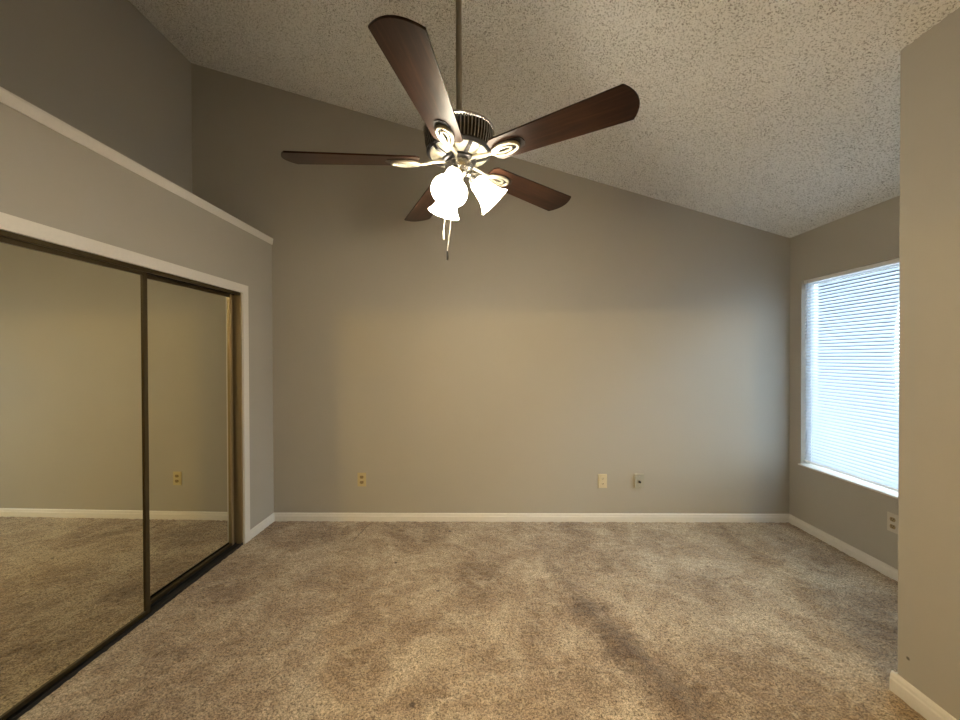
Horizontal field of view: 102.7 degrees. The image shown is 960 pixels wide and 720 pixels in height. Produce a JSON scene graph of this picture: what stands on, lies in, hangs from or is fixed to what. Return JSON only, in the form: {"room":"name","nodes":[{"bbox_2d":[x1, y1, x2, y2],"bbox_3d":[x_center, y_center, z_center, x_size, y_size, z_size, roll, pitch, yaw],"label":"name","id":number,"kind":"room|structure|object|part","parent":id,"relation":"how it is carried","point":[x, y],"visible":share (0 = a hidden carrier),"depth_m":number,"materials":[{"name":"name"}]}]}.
{"room":"empty bedroom","nodes":[
{"label":"empty bedroom","id":0,"kind":"room"},
{"bbox_2d":[0,0,191,192],"bbox_3d":[-2.551,-0.583,1.474,0.100,4.009,3.685,0,0,1],"label":"wall","id":1,"kind":"structure","parent":0,"point":[101,68],"depth_m":2.55,"materials":[{"name":"beige paint"}]},
{"bbox_2d":[0,102,273,529],"bbox_3d":[-1.860,0.201,1.470,0.095,2.436,3.685,0,0,1],"label":"wall","id":2,"kind":"structure","parent":0,"point":[48,178],"depth_m":2.07,"materials":[{"name":"beige paint"}]},
{"bbox_2d":[0,230,239,295],"bbox_3d":[-1.853,-0.486,2.091,0.090,0.026,1.578,0,0,1],"label":"door track","id":3,"kind":"object","parent":2,"relation":"attached to","point":[3,233],"visible":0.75,"depth_m":1.90,"materials":[{"name":"brown metal"}]},
{"bbox_2d":[0,212,249,543],"bbox_3d":[-1.796,0.421,2.097,0.014,1.965,1.722,0,0,1],"label":"trim","id":4,"kind":"structure","parent":2,"relation":"attached to","point":[9,223],"depth_m":2.23,"materials":[{"name":"white paint"}]},
{"bbox_2d":[0,87,272,244],"bbox_3d":[-1.810,-1.003,1.460,0.013,0.052,3.685,0,0,1],"label":"trim","id":5,"kind":"structure","parent":2,"relation":"attached to","point":[7,98],"depth_m":1.87,"materials":[{"name":"white paint"}]},
{"bbox_2d":[232,293,242,543],"bbox_3d":[-1.851,0.448,2.098,0.093,1.893,1.598,0,0,1],"label":"trim","id":6,"kind":"structure","parent":2,"relation":"attached to","point":[236,299],"depth_m":2.89,"materials":[{"name":"beige metal"}]},
{"bbox_2d":[250,513,273,539],"bbox_3d":[-1.779,1.358,3.143,0.013,0.076,0.355,0,0,1],"label":"baseboard","id":7,"kind":"structure","parent":2,"relation":"attached to","point":[261,526],"depth_m":3.12,"materials":[{"name":"white paint"}]},
{"bbox_2d":[17,521,925,719],"bbox_3d":[0.060,1.400,0.360,5.300,0.022,6.100,0,0,1],"label":"floor","id":8,"kind":"structure","parent":0,"point":[305,620],"depth_m":1.96,"materials":[{"name":"beige carpet"}]},
{"bbox_2d":[6,542,242,719],"bbox_3d":[-1.844,1.393,2.106,0.096,0.026,1.578,0,0,1],"label":"door track","id":9,"kind":"object","parent":8,"relation":"on","point":[182,586],"visible":0.5,"depth_m":2.04,"materials":[{"name":"black metal"}]},
{"bbox_2d":[0,236,149,719],"bbox_3d":[-1.835,0.455,1.708,0.024,1.861,0.793,0,0,2],"label":"mirrored sliding door","id":10,"kind":"structure","parent":9,"relation":"on","point":[75,520],"depth_m":1.71,"materials":[{"name":"mirror"}]},
{"bbox_3d":[-1.838,-0.465,1.701,0.022,0.022,0.739,0,0,2],"label":"rail","id":11,"kind":"part","parent":10,"relation":"part of","materials":[{"name":"brown metal"}]},
{"bbox_3d":[-1.832,1.375,1.715,0.022,0.020,0.739,0,0,2],"label":"rail","id":12,"kind":"part","parent":10,"relation":"part of","materials":[{"name":"brown metal"}]},
{"bbox_2d":[147,275,233,604],"bbox_3d":[-1.862,0.449,2.463,0.024,1.861,0.806,0,0,2],"label":"mirrored sliding door","id":13,"kind":"structure","parent":9,"relation":"on","point":[190,345],"depth_m":2.44,"materials":[{"name":"mirror"}]},
{"bbox_3d":[-1.866,-0.471,2.456,0.022,0.022,0.752,0,0,2],"label":"rail","id":14,"kind":"part","parent":13,"relation":"part of","materials":[{"name":"brown metal"}]},
{"bbox_3d":[-1.860,1.369,2.470,0.022,0.020,0.752,0,0,2],"label":"rail","id":15,"kind":"part","parent":13,"relation":"part of","materials":[{"name":"brown metal"}]},
{"bbox_2d":[191,63,789,513],"bbox_3d":[0.072,-0.611,3.330,5.293,4.019,0.100,0,0,1],"label":"wall","id":16,"kind":"structure","parent":0,"point":[620,334],"depth_m":3.28,"materials":[{"name":"beige paint"}]},
{"bbox_2d":[358,473,365,485],"bbox_3d":[-1.017,1.029,3.303,0.074,0.118,0.009,0,0,1],"label":"wall outlet","id":17,"kind":"object","parent":16,"relation":"attached to","point":[361,476],"visible":1,"depth_m":3.30,"materials":[{"name":"beige plastic"}]},
{"bbox_2d":[274,513,788,522],"bbox_3d":[0.420,1.350,3.283,4.407,0.076,0.013,0,0,1],"label":"baseboard","id":18,"kind":"structure","parent":16,"relation":"attached to","point":[386,517],"depth_m":3.28,"materials":[{"name":"white paint"}]},
{"bbox_2d":[598,474,606,487],"bbox_3d":[1.046,1.032,3.274,0.074,0.118,0.009,0,0,1],"label":"wall outlet","id":19,"kind":"object","parent":16,"relation":"attached to","point":[602,478],"visible":1,"depth_m":3.27,"materials":[{"name":"beige plastic"}]},
{"bbox_2d":[634,474,643,487],"bbox_3d":[1.356,1.030,3.262,0.080,0.120,0.025,0,0,1],"label":"cable wall plate","id":20,"kind":"object","parent":16,"relation":"attached to","point":[638,478],"visible":1,"depth_m":3.26,"materials":[{"name":"plastic"}]},
{"bbox_2d":[129,0,959,237],"bbox_3d":[0.044,-1.775,1.431,5.300,1.603,3.890,0,0,1],"label":"ceiling","id":21,"kind":"structure","parent":0,"point":[779,117],"depth_m":2.23,"materials":[{"name":"white paint"}]},
{"bbox_2d":[281,0,639,259],"bbox_3d":[-0.127,-1.110,1.485,1.238,1.441,1.270,0,0,1],"label":"ceiling fan","id":22,"kind":"object","parent":21,"relation":"hanging from","point":[459,141],"visible":1,"depth_m":1.37,"materials":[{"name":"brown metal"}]},
{"bbox_3d":[-0.489,-0.770,1.473,0.514,0.006,0.143,-1,12,-5],"label":"blade","id":23,"kind":"part","parent":22,"relation":"part of","materials":[{"name":"brown wood"}]},
{"bbox_3d":[-0.153,-0.770,1.108,0.143,0.006,0.514,11,3,10],"label":"blade","id":24,"kind":"part","parent":22,"relation":"part of","materials":[{"name":"brown wood"}]},
{"bbox_3d":[-0.249,-0.771,1.883,0.143,0.006,0.514,-12,4,-24],"label":"blade","id":25,"kind":"part","parent":22,"relation":"part of","materials":[{"name":"brown wood"}]},
{"bbox_3d":[-0.134,-0.662,1.592,0.134,0.114,0.134,0,38,-33],"label":"lamp shade","id":26,"kind":"part","parent":22,"relation":"part of","materials":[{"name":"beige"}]},
{"bbox_3d":[-0.104,-0.656,1.419,0.134,0.114,0.134,0,-35,14],"label":"lamp shade","id":27,"kind":"part","parent":22,"relation":"part of","materials":[{"name":"beige glass"}]},
{"bbox_3d":[-0.101,-0.671,1.429,0.045,0.066,0.045,0,-35,14],"label":"light bulb","id":28,"kind":"part","parent":22,"relation":"part of","materials":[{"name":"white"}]},
{"bbox_3d":[-0.082,-0.796,1.510,0.236,0.019,0.236,0,0,1],"label":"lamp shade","id":29,"kind":"part","parent":22,"relation":"part of","materials":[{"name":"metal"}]},
{"bbox_3d":[-0.028,-0.720,1.526,0.062,0.056,0.052,0,0,1],"label":"lamp arm","id":30,"kind":"part","parent":22,"relation":"part of","materials":[{"name":"grey metal"}]},
{"bbox_3d":[0.020,-0.674,1.535,0.114,0.134,0.134,46,-9,-10],"label":"lamp shade","id":31,"kind":"part","parent":22,"relation":"part of","materials":[{"name":"beige glass"}]},
{"bbox_3d":[0.227,-0.782,1.779,0.514,0.007,0.143,-1,-10,-41],"label":"blade","id":32,"kind":"part","parent":22,"relation":"part of","materials":[{"name":"brown wood"}]},
{"bbox_3d":[0.260,-0.778,1.285,0.514,0.006,0.143,0,-10,33],"label":"blade","id":33,"kind":"part","parent":22,"relation":"part of","materials":[{"name":"brown wood"}]},
{"bbox_2d":[789,195,899,569],"bbox_3d":[2.668,0.182,2.417,0.120,2.428,1.664,0,0,1],"label":"wall","id":34,"kind":"structure","parent":0,"point":[855,515],"depth_m":2.83,"materials":[{"name":"beige paint"}]},
{"bbox_2d":[789,514,897,581],"bbox_3d":[2.606,1.349,2.427,0.013,0.076,1.664,0,0,1],"label":"baseboard","id":35,"kind":"structure","parent":34,"relation":"attached to","point":[883,568],"depth_m":2.72,"materials":[{"name":"white paint"}]},
{"bbox_2d":[798,463,897,498],"bbox_3d":[2.634,0.855,2.433,0.098,0.011,1.405,0,0,1],"label":"window sill","id":36,"kind":"structure","parent":34,"relation":"attached to","point":[849,479],"depth_m":2.70,"materials":[{"name":"white paint"}]},
{"bbox_2d":[810,266,898,491],"bbox_3d":[2.700,0.110,2.426,0.040,1.503,1.405,0,0,1],"label":"window","id":37,"kind":"structure","parent":34,"relation":"in","point":[883,266],"depth_m":2.75,"materials":[{"name":"white paint"}]},
{"bbox_2d":[804,258,898,490],"bbox_3d":[2.633,0.098,2.427,0.038,1.475,1.397,0,0,1],"label":"window blind","id":38,"kind":"object","parent":37,"relation":"attached to","point":[856,453],"visible":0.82,"depth_m":2.71,"materials":[{"name":"white plastic"}]},
{"bbox_3d":[2.635,0.102,3.050,0.002,1.457,0.002,0,0,1],"label":"ladder cord","id":39,"kind":"part","parent":38,"relation":"part of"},
{"bbox_3d":[2.641,0.822,2.432,0.020,0.012,1.397,0,0,1],"label":"rail","id":40,"kind":"part","parent":38,"relation":"part of","materials":[{"name":"white plastic"}]},
{"bbox_2d":[887,511,897,533],"bbox_3d":[2.607,1.030,2.424,0.009,0.118,0.074,0,0,1],"label":"wall outlet","id":41,"kind":"object","parent":34,"relation":"attached to","point":[892,519],"visible":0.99,"depth_m":2.42,"materials":[{"name":"white plastic"}]},
{"bbox_2d":[897,7,959,719],"bbox_3d":[2.197,0.066,-0.520,0.981,2.709,4.221,0,0,1],"label":"wall","id":42,"kind":"structure","parent":0,"point":[929,255],"depth_m":1.48,"materials":[{"name":"beige paint"}]},
{"bbox_2d":[889,670,956,719],"bbox_3d":[1.720,1.359,0.603,0.013,0.088,2.034,0,0,1],"label":"baseboard","id":43,"kind":"structure","parent":42,"relation":"attached to","point":[898,685],"depth_m":1.52,"materials":[{"name":"white paint"}]}
]}

